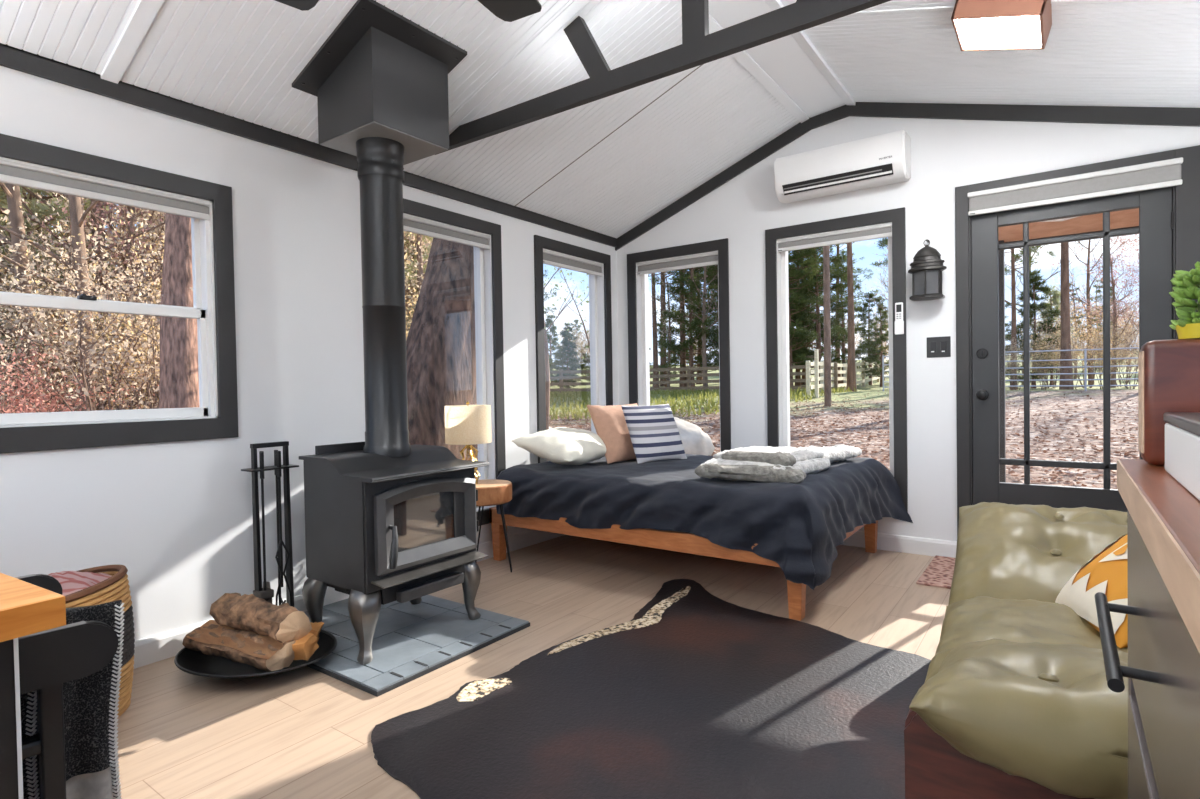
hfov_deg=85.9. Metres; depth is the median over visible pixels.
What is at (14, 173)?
roller blind
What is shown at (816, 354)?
fence post
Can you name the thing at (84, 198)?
autumn tree
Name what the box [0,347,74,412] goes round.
shrub
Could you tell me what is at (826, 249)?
trunk
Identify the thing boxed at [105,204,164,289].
autumn tree
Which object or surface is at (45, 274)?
shrub
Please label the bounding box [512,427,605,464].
pillow
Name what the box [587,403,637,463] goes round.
throw pillow
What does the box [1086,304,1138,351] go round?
shrub
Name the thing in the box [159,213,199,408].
pine tree
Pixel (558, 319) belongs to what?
autumn tree
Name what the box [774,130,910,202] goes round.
air conditioner
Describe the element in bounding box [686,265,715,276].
pine tree
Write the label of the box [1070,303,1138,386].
shrub
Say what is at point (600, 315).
window
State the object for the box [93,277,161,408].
shrub
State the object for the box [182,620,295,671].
log
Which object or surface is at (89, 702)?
throw
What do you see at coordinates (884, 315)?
pine tree
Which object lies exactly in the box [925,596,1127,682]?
seat cushion
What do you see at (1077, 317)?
pine tree
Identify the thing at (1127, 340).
shrub
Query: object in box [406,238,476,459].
tree
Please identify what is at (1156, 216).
door
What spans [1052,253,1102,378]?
bare tree
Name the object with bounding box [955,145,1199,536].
trim
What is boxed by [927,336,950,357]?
light switch
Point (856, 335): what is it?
shrub
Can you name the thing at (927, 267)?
wall lantern
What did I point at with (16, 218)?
bare tree
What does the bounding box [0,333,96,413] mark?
shrub
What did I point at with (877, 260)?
bare tree
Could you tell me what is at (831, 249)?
pine tree
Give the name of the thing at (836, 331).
pine tree
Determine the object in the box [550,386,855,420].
meadow grass
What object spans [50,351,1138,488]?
ground
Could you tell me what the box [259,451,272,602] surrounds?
shovel
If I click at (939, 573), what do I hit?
doormat
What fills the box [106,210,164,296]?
autumn tree
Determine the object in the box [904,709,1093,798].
bench
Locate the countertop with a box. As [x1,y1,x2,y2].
[1117,459,1199,652]
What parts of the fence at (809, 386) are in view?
post, post, post, rail, rail, rail, rail, post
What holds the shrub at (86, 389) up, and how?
on the ground at (1045, 397)
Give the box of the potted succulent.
[1169,261,1199,338]
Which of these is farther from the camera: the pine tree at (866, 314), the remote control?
the pine tree at (866, 314)
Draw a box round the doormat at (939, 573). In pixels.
[916,555,954,588]
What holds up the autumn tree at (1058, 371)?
on the ground at (1045, 397)
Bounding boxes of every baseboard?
[133,529,564,668]
[841,531,956,557]
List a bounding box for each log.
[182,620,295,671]
[210,593,311,642]
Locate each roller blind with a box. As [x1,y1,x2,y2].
[0,159,209,220]
[403,214,489,249]
[543,250,602,276]
[637,252,717,274]
[778,223,890,251]
[967,157,1182,215]
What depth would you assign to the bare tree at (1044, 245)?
29.32 m
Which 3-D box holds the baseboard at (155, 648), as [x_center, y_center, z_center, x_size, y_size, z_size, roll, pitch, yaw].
[-1.543,1.000,2.979,0.016,0.105,5.900,0,1,36]
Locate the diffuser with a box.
[956,16,1040,47]
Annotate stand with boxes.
[241,441,298,606]
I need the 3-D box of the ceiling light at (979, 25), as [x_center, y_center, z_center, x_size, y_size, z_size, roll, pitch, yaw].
[1.708,-1.607,2.737,0.345,0.192,0.330,0,1,36]
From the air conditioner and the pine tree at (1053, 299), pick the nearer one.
the air conditioner
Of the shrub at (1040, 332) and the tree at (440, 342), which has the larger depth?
the shrub at (1040, 332)
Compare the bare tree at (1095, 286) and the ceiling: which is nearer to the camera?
the ceiling
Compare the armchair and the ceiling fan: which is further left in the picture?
the armchair
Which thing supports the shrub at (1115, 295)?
on the ground at (1045, 397)
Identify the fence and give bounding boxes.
[545,362,837,392]
[806,358,888,394]
[882,347,1138,390]
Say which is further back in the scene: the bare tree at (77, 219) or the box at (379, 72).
the bare tree at (77, 219)
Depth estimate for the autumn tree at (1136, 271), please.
26.69 m
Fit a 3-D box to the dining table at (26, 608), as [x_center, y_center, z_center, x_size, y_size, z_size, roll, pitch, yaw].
[-1.725,0.714,1.134,1.501,0.750,0.780,0,1,31]
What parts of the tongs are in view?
rod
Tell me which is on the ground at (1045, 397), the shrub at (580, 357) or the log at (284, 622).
the shrub at (580, 357)
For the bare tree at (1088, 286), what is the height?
9.060 m
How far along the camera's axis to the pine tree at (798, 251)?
34.19 m
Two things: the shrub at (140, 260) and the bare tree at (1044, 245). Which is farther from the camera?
the bare tree at (1044, 245)
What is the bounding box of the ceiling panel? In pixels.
[676,0,855,122]
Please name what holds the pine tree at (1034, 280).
on the ground at (1045, 397)
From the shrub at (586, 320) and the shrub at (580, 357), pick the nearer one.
the shrub at (586, 320)
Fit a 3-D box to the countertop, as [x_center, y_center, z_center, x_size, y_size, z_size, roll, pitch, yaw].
[0.317,0.130,-0.244,0.678,0.042,2.320,0,1,36]
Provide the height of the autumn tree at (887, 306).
4.982 m
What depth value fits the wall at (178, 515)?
2.90 m
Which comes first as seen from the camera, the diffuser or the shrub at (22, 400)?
the diffuser
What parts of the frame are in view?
head rail, leg, rail, leg, foot rail, leg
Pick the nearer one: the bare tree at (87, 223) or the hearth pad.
the hearth pad
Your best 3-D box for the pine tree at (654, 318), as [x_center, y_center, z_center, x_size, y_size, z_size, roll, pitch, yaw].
[2.932,-7.517,36.250,3.502,14.055,4.124,-1,1,24]
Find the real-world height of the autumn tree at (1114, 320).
6.579 m
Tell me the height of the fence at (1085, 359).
1.525 m
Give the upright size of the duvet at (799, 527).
0.457 m
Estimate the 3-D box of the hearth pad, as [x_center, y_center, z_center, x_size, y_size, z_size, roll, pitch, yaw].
[-0.963,1.031,2.900,1.010,0.026,0.808,0,1,36]
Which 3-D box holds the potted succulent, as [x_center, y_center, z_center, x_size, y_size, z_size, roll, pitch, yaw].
[0.742,-0.123,0.794,0.062,0.095,0.060,-1,1,20]
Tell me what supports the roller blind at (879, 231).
attached to the window at (776, 263)
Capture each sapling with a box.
[544,266,588,429]
[545,266,589,358]
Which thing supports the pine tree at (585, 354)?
on the ground at (1045, 397)
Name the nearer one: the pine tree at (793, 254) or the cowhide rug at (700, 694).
the cowhide rug at (700, 694)
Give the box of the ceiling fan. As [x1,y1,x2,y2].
[275,0,541,21]
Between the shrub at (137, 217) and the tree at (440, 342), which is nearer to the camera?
the tree at (440, 342)
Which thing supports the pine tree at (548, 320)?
on the ground at (1045, 397)
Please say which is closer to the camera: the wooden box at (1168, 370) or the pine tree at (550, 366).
the wooden box at (1168, 370)
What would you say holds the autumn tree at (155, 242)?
on the ground at (1045, 397)
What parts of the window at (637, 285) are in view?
sash frame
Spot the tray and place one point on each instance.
(189, 661)
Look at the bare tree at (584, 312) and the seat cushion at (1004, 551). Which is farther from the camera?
the bare tree at (584, 312)
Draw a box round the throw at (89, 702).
[20,600,124,798]
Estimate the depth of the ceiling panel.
3.67 m
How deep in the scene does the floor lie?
2.48 m
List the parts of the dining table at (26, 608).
leg panel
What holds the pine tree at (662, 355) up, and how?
on the ground at (1045, 397)
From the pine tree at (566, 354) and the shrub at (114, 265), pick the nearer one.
the shrub at (114, 265)
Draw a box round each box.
[292,0,466,164]
[1138,338,1199,465]
[1163,412,1199,500]
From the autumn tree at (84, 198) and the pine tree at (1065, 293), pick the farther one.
the pine tree at (1065, 293)
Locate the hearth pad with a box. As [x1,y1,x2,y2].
[304,595,529,696]
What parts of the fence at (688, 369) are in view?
post, post, rail, rail, rail, rail, post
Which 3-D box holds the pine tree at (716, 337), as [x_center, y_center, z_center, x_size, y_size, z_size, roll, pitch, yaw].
[6.897,-5.457,34.818,4.528,9.963,4.033,-1,1,-24]
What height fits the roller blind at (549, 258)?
0.105 m
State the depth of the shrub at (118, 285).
10.25 m
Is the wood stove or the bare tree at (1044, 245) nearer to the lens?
the wood stove
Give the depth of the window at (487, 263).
4.19 m
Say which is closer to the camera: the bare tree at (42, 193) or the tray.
the tray
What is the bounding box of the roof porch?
[998,208,1138,481]
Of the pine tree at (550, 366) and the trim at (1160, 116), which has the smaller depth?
the trim at (1160, 116)
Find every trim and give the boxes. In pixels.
[0,43,616,246]
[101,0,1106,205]
[615,102,1199,250]
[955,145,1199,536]
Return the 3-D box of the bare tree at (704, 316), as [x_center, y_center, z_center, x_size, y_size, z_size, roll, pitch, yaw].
[5.462,-5.829,33.024,4.307,11.002,4.547,0,1,40]
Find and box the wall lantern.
[908,239,946,300]
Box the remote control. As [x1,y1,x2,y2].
[895,302,903,334]
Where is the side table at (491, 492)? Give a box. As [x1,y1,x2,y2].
[475,479,511,572]
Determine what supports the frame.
on the floor
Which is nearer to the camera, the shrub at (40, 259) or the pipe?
the pipe
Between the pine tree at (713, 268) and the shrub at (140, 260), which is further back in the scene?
the pine tree at (713, 268)
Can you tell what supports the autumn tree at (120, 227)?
on the ground at (1045, 397)
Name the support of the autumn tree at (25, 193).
on the ground at (1045, 397)
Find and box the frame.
[489,507,877,620]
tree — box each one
[0,182,43,409]
[0,183,139,413]
[0,184,109,410]
[0,186,97,410]
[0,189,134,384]
[0,194,164,409]
[1,193,121,288]
[4,193,158,405]
[8,198,164,293]
[30,199,165,390]
[42,193,153,293]
[58,196,160,404]
[59,193,165,410]
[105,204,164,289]
[105,211,161,398]
[105,212,163,298]
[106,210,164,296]
[112,214,163,303]
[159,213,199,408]
[404,231,431,310]
[404,231,432,320]
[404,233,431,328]
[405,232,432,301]
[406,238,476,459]
[543,269,558,315]
[545,314,561,382]
[545,357,554,382]
[551,322,586,382]
[552,332,583,387]
[555,319,572,366]
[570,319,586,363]
[576,312,589,358]
[580,336,590,381]
[648,269,703,386]
[648,271,712,386]
[649,310,679,386]
[651,271,718,383]
[651,273,659,386]
[652,268,701,386]
[658,265,718,390]
[660,266,718,391]
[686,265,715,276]
[688,266,718,356]
[692,264,718,365]
[788,247,823,390]
[788,248,823,385]
[788,254,801,358]
[789,247,838,384]
[790,245,847,383]
[807,242,878,383]
[808,254,870,383]
[846,242,856,391]
[855,291,888,384]
[860,243,887,313]
[860,295,888,386]
[866,260,888,343]
[868,237,887,267]
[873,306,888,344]
[1005,245,1055,389]
[1005,245,1076,384]
[1005,269,1060,387]
[1005,289,1019,375]
[1030,285,1080,384]
[1039,288,1083,372]
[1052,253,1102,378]
[1055,283,1085,357]
[1056,238,1138,384]
[1057,234,1138,386]
[1059,242,1072,389]
[1071,271,1101,357]
[1077,268,1102,357]
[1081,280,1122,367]
[1091,244,1138,355]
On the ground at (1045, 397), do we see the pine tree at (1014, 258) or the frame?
the pine tree at (1014, 258)
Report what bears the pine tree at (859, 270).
on the ground at (1045, 397)
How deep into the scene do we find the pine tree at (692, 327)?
34.50 m
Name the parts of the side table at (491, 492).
leg, leg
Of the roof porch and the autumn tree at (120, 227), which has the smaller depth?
the roof porch
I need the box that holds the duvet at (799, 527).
[496,454,912,589]
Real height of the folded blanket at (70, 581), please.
0.080 m
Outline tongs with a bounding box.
[275,451,291,605]
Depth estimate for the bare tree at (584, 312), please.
52.84 m
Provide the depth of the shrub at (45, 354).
6.99 m
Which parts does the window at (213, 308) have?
sash, sash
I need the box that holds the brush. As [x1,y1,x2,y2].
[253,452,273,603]
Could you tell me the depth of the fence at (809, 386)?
28.92 m
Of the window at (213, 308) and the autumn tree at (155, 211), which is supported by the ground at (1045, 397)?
the autumn tree at (155, 211)
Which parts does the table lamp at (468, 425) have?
lamp shade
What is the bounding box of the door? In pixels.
[971,187,1173,511]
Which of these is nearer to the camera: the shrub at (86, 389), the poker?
the poker
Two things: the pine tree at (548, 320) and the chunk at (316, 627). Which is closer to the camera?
the chunk at (316, 627)
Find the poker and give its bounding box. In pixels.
[274,450,285,604]
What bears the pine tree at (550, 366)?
on the ground at (1045, 397)
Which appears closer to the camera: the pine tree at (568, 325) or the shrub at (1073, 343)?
the shrub at (1073, 343)
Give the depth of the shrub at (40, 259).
8.95 m
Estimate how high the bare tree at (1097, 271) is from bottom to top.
6.603 m
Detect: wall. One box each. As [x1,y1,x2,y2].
[0,66,618,640]
[616,116,1199,540]
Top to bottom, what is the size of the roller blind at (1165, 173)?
0.136 m
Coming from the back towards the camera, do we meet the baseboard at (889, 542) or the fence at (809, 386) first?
the fence at (809, 386)
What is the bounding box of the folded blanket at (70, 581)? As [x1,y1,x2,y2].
[48,571,111,595]
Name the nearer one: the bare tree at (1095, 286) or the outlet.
the outlet
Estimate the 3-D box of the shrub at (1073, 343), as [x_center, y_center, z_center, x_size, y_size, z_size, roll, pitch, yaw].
[17.966,-1.666,24.174,1.902,2.712,2.734,-2,1,-44]
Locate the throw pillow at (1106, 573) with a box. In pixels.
[1055,534,1127,647]
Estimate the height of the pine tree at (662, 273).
17.475 m
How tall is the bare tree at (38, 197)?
10.692 m
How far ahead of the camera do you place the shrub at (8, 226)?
7.89 m
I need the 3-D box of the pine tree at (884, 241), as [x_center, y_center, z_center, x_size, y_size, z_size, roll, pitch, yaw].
[13.018,-5.953,27.690,2.802,11.244,3.299,-1,1,2]
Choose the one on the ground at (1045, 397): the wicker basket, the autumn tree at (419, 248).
the autumn tree at (419, 248)
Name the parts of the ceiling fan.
blade, blade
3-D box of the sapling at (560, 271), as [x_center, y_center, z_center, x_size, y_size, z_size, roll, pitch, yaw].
[-0.405,-1.289,14.257,2.019,4.030,1.401,-1,1,-1]
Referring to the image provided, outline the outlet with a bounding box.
[782,163,893,194]
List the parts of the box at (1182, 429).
lid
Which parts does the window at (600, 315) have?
sash frame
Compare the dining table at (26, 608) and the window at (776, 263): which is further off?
the window at (776, 263)
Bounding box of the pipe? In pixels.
[356,137,411,457]
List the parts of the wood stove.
leg, leg, handle, plate, leg, plate, door glass, door, ash drawer, leg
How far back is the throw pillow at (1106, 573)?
1.68 m
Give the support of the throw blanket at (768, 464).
on the duvet at (799, 527)
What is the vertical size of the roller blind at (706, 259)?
0.100 m
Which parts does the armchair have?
seat, armrest, leg, armrest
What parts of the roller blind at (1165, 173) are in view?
rail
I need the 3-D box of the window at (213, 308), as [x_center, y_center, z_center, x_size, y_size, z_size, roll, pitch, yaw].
[-2.061,-0.370,2.382,0.160,1.108,1.294,0,1,36]
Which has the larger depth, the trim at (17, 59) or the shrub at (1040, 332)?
the shrub at (1040, 332)
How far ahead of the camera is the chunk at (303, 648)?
2.46 m
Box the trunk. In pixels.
[823,245,830,405]
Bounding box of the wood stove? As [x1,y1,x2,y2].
[299,441,488,664]
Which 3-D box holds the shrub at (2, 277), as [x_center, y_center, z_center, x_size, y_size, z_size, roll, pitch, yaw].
[-8.930,-1.124,9.790,4.214,4.179,2.931,-1,1,-14]
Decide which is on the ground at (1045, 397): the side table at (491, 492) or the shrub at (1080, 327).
the shrub at (1080, 327)
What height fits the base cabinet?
0.928 m
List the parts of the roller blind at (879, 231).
rail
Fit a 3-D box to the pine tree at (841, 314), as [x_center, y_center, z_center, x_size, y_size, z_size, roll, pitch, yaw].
[12.901,-4.209,34.185,3.234,7.116,2.881,0,1,43]
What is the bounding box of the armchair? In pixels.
[14,574,117,798]
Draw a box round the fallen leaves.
[467,389,1138,488]
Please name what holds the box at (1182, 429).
on the countertop
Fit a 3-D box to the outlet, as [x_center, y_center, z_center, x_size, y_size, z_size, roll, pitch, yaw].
[1.505,-1.403,4.119,0.680,0.060,0.046,0,1,36]
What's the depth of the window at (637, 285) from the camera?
5.15 m
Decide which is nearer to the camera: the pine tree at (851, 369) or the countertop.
the countertop
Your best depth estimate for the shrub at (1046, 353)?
24.58 m
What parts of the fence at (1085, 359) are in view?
post, rail, rail, rail, rail, rail, rail, post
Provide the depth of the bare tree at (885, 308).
31.37 m
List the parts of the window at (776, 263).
sash frame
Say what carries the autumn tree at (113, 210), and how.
on the ground at (1045, 397)
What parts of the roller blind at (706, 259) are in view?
rail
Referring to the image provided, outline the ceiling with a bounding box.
[0,0,1199,237]
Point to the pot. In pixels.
(1184, 330)
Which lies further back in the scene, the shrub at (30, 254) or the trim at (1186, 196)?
the shrub at (30, 254)
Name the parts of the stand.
post, post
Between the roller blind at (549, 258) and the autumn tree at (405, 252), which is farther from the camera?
the autumn tree at (405, 252)
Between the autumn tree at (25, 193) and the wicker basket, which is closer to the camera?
the wicker basket
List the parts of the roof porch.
post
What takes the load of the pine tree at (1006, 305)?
on the ground at (1045, 397)
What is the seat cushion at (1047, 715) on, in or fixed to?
on the bench
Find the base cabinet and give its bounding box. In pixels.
[1095,509,1199,798]
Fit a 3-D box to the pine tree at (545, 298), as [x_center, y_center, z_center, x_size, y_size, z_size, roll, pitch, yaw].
[-3.673,-5.613,33.647,2.744,10.800,3.843,-1,1,22]
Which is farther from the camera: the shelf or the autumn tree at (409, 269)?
the autumn tree at (409, 269)
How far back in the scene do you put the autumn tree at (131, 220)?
9.37 m
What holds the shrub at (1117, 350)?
on the ground at (1045, 397)
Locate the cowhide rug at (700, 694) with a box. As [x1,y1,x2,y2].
[371,579,930,798]
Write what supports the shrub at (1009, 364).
on the ground at (1045, 397)
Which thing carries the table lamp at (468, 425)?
on the side table at (491, 492)
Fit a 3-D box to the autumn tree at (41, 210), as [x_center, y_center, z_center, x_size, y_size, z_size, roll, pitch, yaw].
[-8.714,-2.555,9.240,3.281,6.978,3.065,-2,1,-42]
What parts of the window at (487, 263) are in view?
sash frame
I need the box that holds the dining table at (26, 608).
[0,573,65,798]
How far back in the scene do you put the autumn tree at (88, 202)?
10.58 m
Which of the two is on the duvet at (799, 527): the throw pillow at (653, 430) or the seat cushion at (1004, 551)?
the throw pillow at (653, 430)
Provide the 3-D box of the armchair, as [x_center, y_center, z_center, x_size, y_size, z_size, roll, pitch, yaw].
[-1.305,0.759,1.317,0.556,0.639,0.420,0,1,41]
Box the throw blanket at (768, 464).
[695,445,861,482]
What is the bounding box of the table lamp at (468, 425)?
[445,401,491,483]
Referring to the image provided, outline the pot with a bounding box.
[1176,323,1199,338]
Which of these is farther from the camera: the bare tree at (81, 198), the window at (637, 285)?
the bare tree at (81, 198)
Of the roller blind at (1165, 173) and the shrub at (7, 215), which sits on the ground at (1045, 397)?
the shrub at (7, 215)
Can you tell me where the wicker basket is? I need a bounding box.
[65,565,134,716]
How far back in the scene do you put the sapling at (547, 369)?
9.20 m
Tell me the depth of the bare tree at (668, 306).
35.12 m
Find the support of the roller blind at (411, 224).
attached to the window at (487, 263)
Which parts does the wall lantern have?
pane, plate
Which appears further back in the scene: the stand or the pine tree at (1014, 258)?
the pine tree at (1014, 258)
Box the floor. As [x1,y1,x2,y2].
[116,535,950,798]
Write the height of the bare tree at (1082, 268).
6.999 m
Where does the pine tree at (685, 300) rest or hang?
on the ground at (1045, 397)
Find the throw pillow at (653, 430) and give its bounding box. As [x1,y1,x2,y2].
[621,404,686,462]
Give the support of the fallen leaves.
on the ground at (1045, 397)
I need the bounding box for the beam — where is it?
[435,0,890,154]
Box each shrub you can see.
[0,191,159,411]
[0,205,163,409]
[0,209,160,411]
[0,210,192,410]
[0,215,148,411]
[0,219,148,388]
[0,239,113,413]
[0,322,158,413]
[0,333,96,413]
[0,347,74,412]
[2,218,163,408]
[46,217,164,401]
[65,285,160,406]
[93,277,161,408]
[109,265,161,380]
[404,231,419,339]
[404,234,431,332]
[552,320,589,368]
[572,323,589,374]
[841,313,872,361]
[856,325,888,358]
[1005,335,1045,389]
[1013,299,1084,387]
[1016,324,1082,389]
[1039,323,1120,389]
[1046,288,1138,387]
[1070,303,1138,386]
[1072,319,1138,388]
[1085,323,1138,388]
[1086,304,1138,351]
[1097,295,1138,357]
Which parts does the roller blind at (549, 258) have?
rail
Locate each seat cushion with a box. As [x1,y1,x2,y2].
[909,638,1127,798]
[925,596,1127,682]
[948,502,1126,605]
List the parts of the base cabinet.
handle, drawer, drawer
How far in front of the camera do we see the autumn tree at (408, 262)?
9.87 m
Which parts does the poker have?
rod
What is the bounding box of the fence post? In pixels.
[814,349,818,397]
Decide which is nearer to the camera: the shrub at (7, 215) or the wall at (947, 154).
the wall at (947, 154)
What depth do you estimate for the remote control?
4.06 m
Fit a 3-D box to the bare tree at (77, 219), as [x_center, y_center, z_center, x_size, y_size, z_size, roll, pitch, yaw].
[-6.214,-3.188,7.504,3.735,8.554,3.904,-1,1,-3]
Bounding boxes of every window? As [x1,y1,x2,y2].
[0,133,238,453]
[403,198,505,525]
[534,235,612,462]
[627,238,730,451]
[765,207,907,511]
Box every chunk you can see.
[292,633,318,660]
[309,622,323,641]
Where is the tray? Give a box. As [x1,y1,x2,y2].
[174,629,336,678]
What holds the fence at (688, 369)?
on the ground at (1045, 397)
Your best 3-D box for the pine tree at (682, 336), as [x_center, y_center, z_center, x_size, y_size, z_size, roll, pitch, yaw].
[4.405,-7.914,36.502,3.753,14.853,5.206,0,1,41]
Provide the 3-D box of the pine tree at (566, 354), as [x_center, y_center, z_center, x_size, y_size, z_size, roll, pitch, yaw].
[-1.865,-2.155,36.861,1.822,3.503,1.618,0,1,34]
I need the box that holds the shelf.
[371,551,488,588]
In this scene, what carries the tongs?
hanging from the stand
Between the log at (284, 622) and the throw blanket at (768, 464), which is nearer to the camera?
the log at (284, 622)
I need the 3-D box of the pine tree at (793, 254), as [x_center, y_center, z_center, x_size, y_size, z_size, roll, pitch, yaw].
[9.372,-5.810,35.386,4.225,10.437,4.743,-1,1,-2]
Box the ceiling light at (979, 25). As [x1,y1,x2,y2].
[951,0,1051,50]
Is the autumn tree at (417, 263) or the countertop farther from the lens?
the autumn tree at (417, 263)
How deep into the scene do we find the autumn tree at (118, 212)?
16.19 m
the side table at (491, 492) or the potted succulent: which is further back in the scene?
the side table at (491, 492)
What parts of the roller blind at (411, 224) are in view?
rail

